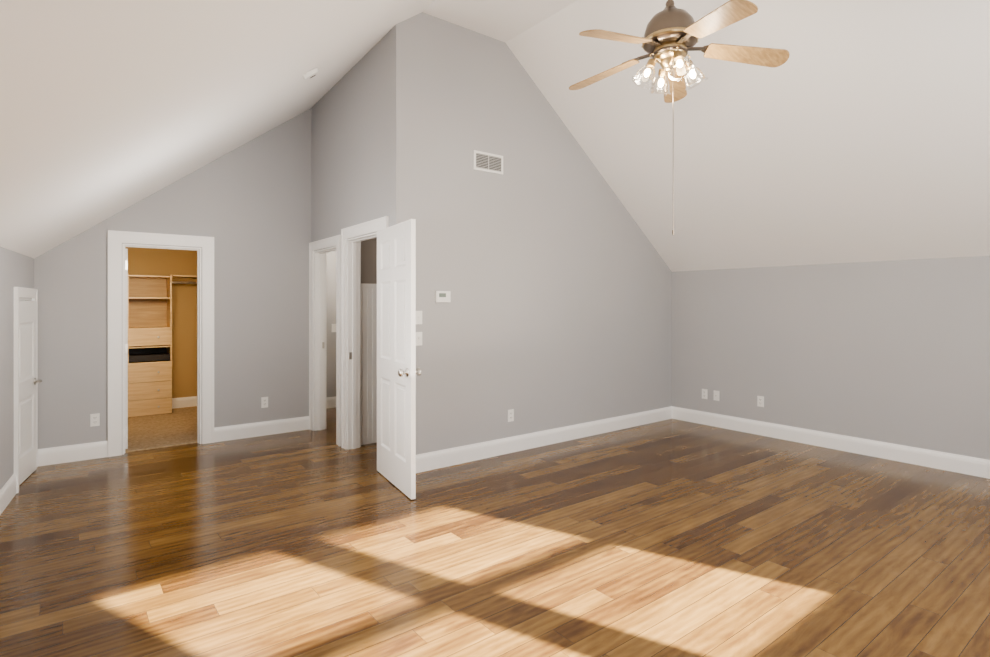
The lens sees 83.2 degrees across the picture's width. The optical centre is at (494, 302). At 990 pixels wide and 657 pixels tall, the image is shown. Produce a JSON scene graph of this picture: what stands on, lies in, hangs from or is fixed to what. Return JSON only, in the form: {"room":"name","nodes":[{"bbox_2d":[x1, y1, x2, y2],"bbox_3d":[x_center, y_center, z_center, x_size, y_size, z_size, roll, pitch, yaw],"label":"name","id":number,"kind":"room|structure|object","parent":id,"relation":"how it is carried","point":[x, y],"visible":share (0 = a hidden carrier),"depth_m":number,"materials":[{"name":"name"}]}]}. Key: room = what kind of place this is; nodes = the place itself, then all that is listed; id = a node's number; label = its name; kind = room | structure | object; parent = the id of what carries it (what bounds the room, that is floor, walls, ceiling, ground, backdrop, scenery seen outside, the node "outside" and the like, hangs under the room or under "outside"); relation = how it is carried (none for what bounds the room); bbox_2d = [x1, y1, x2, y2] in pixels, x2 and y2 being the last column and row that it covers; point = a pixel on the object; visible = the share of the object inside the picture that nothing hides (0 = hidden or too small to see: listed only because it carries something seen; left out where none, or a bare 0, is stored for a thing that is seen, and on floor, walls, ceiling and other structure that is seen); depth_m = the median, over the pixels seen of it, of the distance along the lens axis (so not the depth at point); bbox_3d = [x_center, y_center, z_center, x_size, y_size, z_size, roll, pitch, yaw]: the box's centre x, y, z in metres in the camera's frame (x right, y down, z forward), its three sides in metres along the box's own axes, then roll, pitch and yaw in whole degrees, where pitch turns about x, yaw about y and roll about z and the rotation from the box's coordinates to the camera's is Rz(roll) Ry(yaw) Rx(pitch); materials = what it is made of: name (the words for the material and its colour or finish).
{"room":"empty attic bedroom","nodes":[
{"label":"empty attic bedroom","id":0,"kind":"room"},
{"bbox_2d":[0,247,33,488],"bbox_3d":[-2.086,0.373,1.545,0.120,2.120,7.770,0,0,-31],"label":"wall","id":1,"kind":"structure","parent":0,"point":[16,269],"depth_m":4.04,"materials":[{"name":"grey paint"}]},
{"bbox_2d":[0,474,15,514],"bbox_3d":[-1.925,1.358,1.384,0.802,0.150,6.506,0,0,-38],"label":"baseboard","id":2,"kind":"structure","parent":1,"relation":"attached to","point":[8,491],"depth_m":3.96,"materials":[{"name":"white wood"}]},
{"bbox_2d":[14,287,37,492],"bbox_3d":[-3.851,0.655,4.502,0.229,1.555,0.788,0,0,-38],"label":"trim","id":3,"kind":"structure","parent":1,"relation":"attached to","point":[20,293],"depth_m":4.20,"materials":[{"name":"white wood"}]},
{"bbox_2d":[19,301,41,484],"bbox_3d":[-3.807,0.705,4.539,0.181,1.440,0.582,0,0,-38],"label":"door","id":4,"kind":"structure","parent":1,"relation":"in","point":[28,381],"depth_m":4.57,"materials":[{"name":"white wood"}]},
{"bbox_2d":[125,247,196,397],"bbox_3d":[-4.409,0.183,7.528,2.462,2.500,0.100,0,0,-38],"label":"wall","id":5,"kind":"structure","parent":0,"point":[149,261],"depth_m":7.54,"materials":[{"name":"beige paint"}]},
{"bbox_2d":[172,275,196,283],"bbox_3d":[-3.876,-0.265,7.623,0.976,0.195,0.398,0,0,-38],"label":"shelf","id":6,"kind":"object","parent":5,"relation":"attached to","point":[182,276],"visible":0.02,"depth_m":7.32,"materials":[{"name":"brown wood"}]},
{"bbox_2d":[172,396,196,408],"bbox_3d":[-4.437,1.358,7.432,2.100,0.150,0.016,0,0,-38],"label":"baseboard","id":7,"kind":"structure","parent":5,"relation":"attached to","point":[182,402],"depth_m":7.59,"materials":[{"name":"white wood"}]},
{"bbox_2d":[34,108,310,448],"bbox_3d":[-3.170,-0.443,5.611,2.858,3.752,0.156,0,0,-38],"label":"wall","id":8,"kind":"structure","parent":0,"point":[247,206],"depth_m":5.83,"materials":[{"name":"grey paint"}]},
{"bbox_2d":[38,441,107,466],"bbox_3d":[-3.818,1.358,5.036,0.529,0.150,0.023,0,0,-38],"label":"baseboard","id":9,"kind":"structure","parent":8,"relation":"attached to","point":[94,450],"depth_m":5.03,"materials":[{"name":"white wood"}]},
{"bbox_2d":[90,413,99,426],"bbox_3d":[-3.686,1.078,5.141,0.070,0.114,0.010,0,0,-38],"label":"outlet","id":10,"kind":"object","parent":8,"relation":"attached to","point":[94,419],"visible":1,"depth_m":5.14,"materials":[{"name":"white plastic"}]},
{"bbox_2d":[125,249,128,448],"bbox_3d":[-3.780,0.443,5.630,0.177,1.940,0.640,0,0,-38],"label":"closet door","id":11,"kind":"structure","parent":8,"relation":"in","point":[126,349],"depth_m":5.40,"materials":[{"name":"white wood"}]},
{"bbox_2d":[108,230,213,456],"bbox_3d":[-3.290,0.379,5.520,0.900,2.110,0.185,0,0,-38],"label":"trim","id":12,"kind":"structure","parent":8,"relation":"attached to","point":[116,250],"depth_m":5.36,"materials":[{"name":"white wood"}]},
{"bbox_2d":[214,416,308,441],"bbox_3d":[-2.488,1.358,6.041,1.009,0.150,0.029,0,0,-38],"label":"baseboard","id":13,"kind":"structure","parent":8,"relation":"attached to","point":[233,432],"depth_m":6.00,"materials":[{"name":"white wood"}]},
{"bbox_2d":[261,397,267,407],"bbox_3d":[-2.494,1.076,6.042,0.070,0.114,0.010,0,0,-38],"label":"outlet","id":14,"kind":"object","parent":8,"relation":"attached to","point":[264,402],"visible":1,"depth_m":6.04,"materials":[{"name":"white plastic"}]},
{"bbox_2d":[327,251,335,396],"bbox_3d":[-2.370,0.183,7.590,1.020,2.500,0.100,0,0,-38],"label":"wall","id":15,"kind":"structure","parent":0,"point":[331,320],"depth_m":7.62,"materials":[{"name":"grey paint"}]},
{"bbox_2d":[327,396,335,407],"bbox_3d":[-2.331,1.358,7.548,1.030,0.150,0.016,0,0,-38],"label":"baseboard","id":16,"kind":"structure","parent":15,"relation":"attached to","point":[331,401],"depth_m":7.61,"materials":[{"name":"white wood"}]},
{"bbox_2d":[332,324,335,331],"bbox_3d":[-2.203,0.343,7.646,0.070,0.114,0.017,0,0,-38],"label":"light switch","id":17,"kind":"object","parent":15,"relation":"attached to","point":[333,327],"visible":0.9,"depth_m":7.65,"materials":[{"name":"white plastic"}]},
{"bbox_2d":[311,32,388,250],"bbox_3d":[-1.474,-0.527,5.608,0.186,3.920,2.170,0,0,-38],"label":"wall","id":18,"kind":"structure","parent":0,"point":[349,147],"depth_m":5.36,"materials":[{"name":"grey paint"}]},
{"bbox_2d":[309,236,333,430],"bbox_3d":[-1.764,0.376,6.006,0.203,2.115,0.948,0,0,-38],"label":"trim","id":19,"kind":"structure","parent":18,"relation":"attached to","point":[317,259],"depth_m":6.28,"materials":[{"name":"white wood"}]},
{"bbox_2d":[334,216,388,449],"bbox_3d":[-1.150,0.350,5.163,0.205,2.165,1.039,0,0,-38],"label":"trim","id":20,"kind":"structure","parent":18,"relation":"attached to","point":[348,341],"depth_m":5.48,"materials":[{"name":"white wood"}]},
{"bbox_2d":[377,219,421,498],"bbox_3d":[-0.813,0.407,4.393,0.226,2.035,0.811,0,0,-38],"label":"door","id":21,"kind":"structure","parent":18,"relation":"in","point":[397,371],"depth_m":4.31,"materials":[{"name":"white wood"}]},
{"bbox_2d":[361,238,376,283],"bbox_3d":[-1.118,0.183,5.879,0.900,2.500,0.080,0,0,-38],"label":"wall","id":22,"kind":"structure","parent":0,"point":[369,261],"depth_m":5.69,"materials":[{"name":"beige paint"}]},
{"bbox_2d":[361,283,376,444],"bbox_3d":[-1.034,0.618,5.872,0.832,1.630,0.030,0,0,-38],"label":"beadboard panel","id":23,"kind":"object","parent":22,"relation":"attached to","point":[368,363],"visible":0.21,"depth_m":5.67,"materials":[{"name":"white wood"}]},
{"bbox_2d":[0,408,989,656],"bbox_3d":[-0.372,1.493,4.394,9.600,0.120,11.800,0,0,-38],"label":"floor","id":24,"kind":"structure","parent":0,"point":[672,538],"depth_m":3.19,"materials":[{"name":"brown wood"}]},
{"bbox_2d":[125,406,196,452],"bbox_3d":[-3.765,1.427,6.566,2.100,0.012,2.209,0,0,-38],"label":"closet floor","id":25,"kind":"structure","parent":24,"relation":"on","point":[176,426],"depth_m":6.22,"materials":[{"name":"beige carpet"}]},
{"bbox_2d":[128,273,171,417],"bbox_3d":[-4.453,0.526,7.172,0.485,1.787,0.378,0,0,-38],"label":"shelving unit","id":26,"kind":"object","parent":25,"relation":"on","point":[150,344],"visible":0.88,"depth_m":7.14,"materials":[{"name":"brown wood"}]},
{"bbox_2d":[0,0,989,271],"bbox_3d":[0.310,-1.384,3.614,7.658,2.466,7.671,0,0,-38],"label":"ceiling","id":27,"kind":"structure","parent":0,"point":[852,130],"depth_m":4.20,"materials":[{"name":"white paint"}]},
{"bbox_2d":[303,68,318,78],"bbox_3d":[-1.453,-1.811,4.402,0.123,0.101,0.136,0,0,-38],"label":"smoke detector","id":28,"kind":"object","parent":27,"relation":"attached to","point":[311,73],"visible":1,"depth_m":4.36,"materials":[{"name":"white plastic"}]},
{"bbox_2d":[569,0,789,234],"bbox_3d":[1.002,-1.440,3.315,1.283,2.073,1.309,0,0,-38],"label":"fan","id":29,"kind":"object","parent":27,"relation":"hanging from","point":[673,34],"visible":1,"depth_m":3.26,"materials":[{"name":"beige wood"}]},
{"bbox_2d":[389,12,671,454],"bbox_3d":[0.703,-0.527,5.853,3.934,3.920,0.120,0,0,-38],"label":"wall","id":30,"kind":"structure","parent":0,"point":[542,260],"depth_m":5.33,"materials":[{"name":"grey paint"}]},
{"bbox_2d":[416,311,421,323],"bbox_3d":[-0.644,0.123,4.721,0.070,0.114,0.017,0,0,-38],"label":"light switch","id":31,"kind":"object","parent":30,"relation":"attached to","point":[418,317],"visible":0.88,"depth_m":4.72,"materials":[{"name":"white plastic"}]},
{"bbox_2d":[416,332,421,345],"bbox_3d":[-0.644,0.303,4.721,0.070,0.114,0.017,0,0,-38],"label":"light switch","id":32,"kind":"object","parent":30,"relation":"attached to","point":[418,338],"visible":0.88,"depth_m":4.72,"materials":[{"name":"white plastic"}]},
{"bbox_2d":[435,291,450,301],"bbox_3d":[-0.453,-0.055,4.863,0.146,0.098,0.028,0,0,-38],"label":"thermostat","id":33,"kind":"object","parent":30,"relation":"attached to","point":[442,296],"visible":0.98,"depth_m":4.85,"materials":[{"name":"white plastic"}]},
{"bbox_2d":[474,150,502,174],"bbox_3d":[-0.058,-1.304,5.182,0.340,0.175,0.008,0,0,-38],"label":"air vent","id":34,"kind":"object","parent":30,"relation":"in","point":[488,162],"visible":1,"depth_m":5.18,"materials":[{"name":"white plastic"}]},
{"bbox_2d":[508,409,513,421],"bbox_3d":[0.152,1.078,5.344,0.070,0.114,0.010,0,0,-38],"label":"outlet","id":35,"kind":"object","parent":30,"relation":"attached to","point":[510,415],"visible":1,"depth_m":5.34,"materials":[{"name":"white plastic"}]},
{"bbox_2d":[416,406,671,472],"bbox_3d":[0.668,1.358,5.751,3.786,0.150,0.032,0,0,-38],"label":"baseboard","id":36,"kind":"structure","parent":30,"relation":"attached to","point":[428,461],"depth_m":5.50,"materials":[{"name":"white wood"}]},
{"bbox_2d":[672,256,989,459],"bbox_3d":[3.857,0.473,4.899,0.120,1.920,5.254,0,0,-38],"label":"wall","id":37,"kind":"structure","parent":0,"point":[896,352],"depth_m":5.39,"materials":[{"name":"grey paint"}]},
{"bbox_2d":[702,389,706,398],"bbox_3d":[2.471,1.073,6.580,0.010,0.114,0.070,0,0,-38],"label":"electrical outlet","id":38,"kind":"object","parent":37,"relation":"attached to","point":[704,393],"visible":1,"depth_m":6.58,"materials":[{"name":"white plastic"}]},
{"bbox_2d":[714,390,718,400],"bbox_3d":[2.560,1.073,6.458,0.018,0.114,0.070,0,0,-38],"label":"outlet east coax","id":39,"kind":"object","parent":37,"relation":"attached to","point":[716,395],"visible":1,"depth_m":6.46,"materials":[{"name":"white plastic"}]},
{"bbox_2d":[757,396,763,406],"bbox_3d":[2.880,1.068,6.052,0.010,0.114,0.070,0,0,-38],"label":"electrical outlet","id":40,"kind":"object","parent":37,"relation":"attached to","point":[760,401],"visible":1,"depth_m":6.05,"materials":[{"name":"white plastic"}]},
{"bbox_2d":[672,406,989,478],"bbox_3d":[3.760,1.358,4.913,0.016,0.150,5.114,0,0,-38],"label":"baseboard","id":41,"kind":"structure","parent":37,"relation":"attached to","point":[962,464],"depth_m":5.37,"materials":[{"name":"white wood"}]}
]}

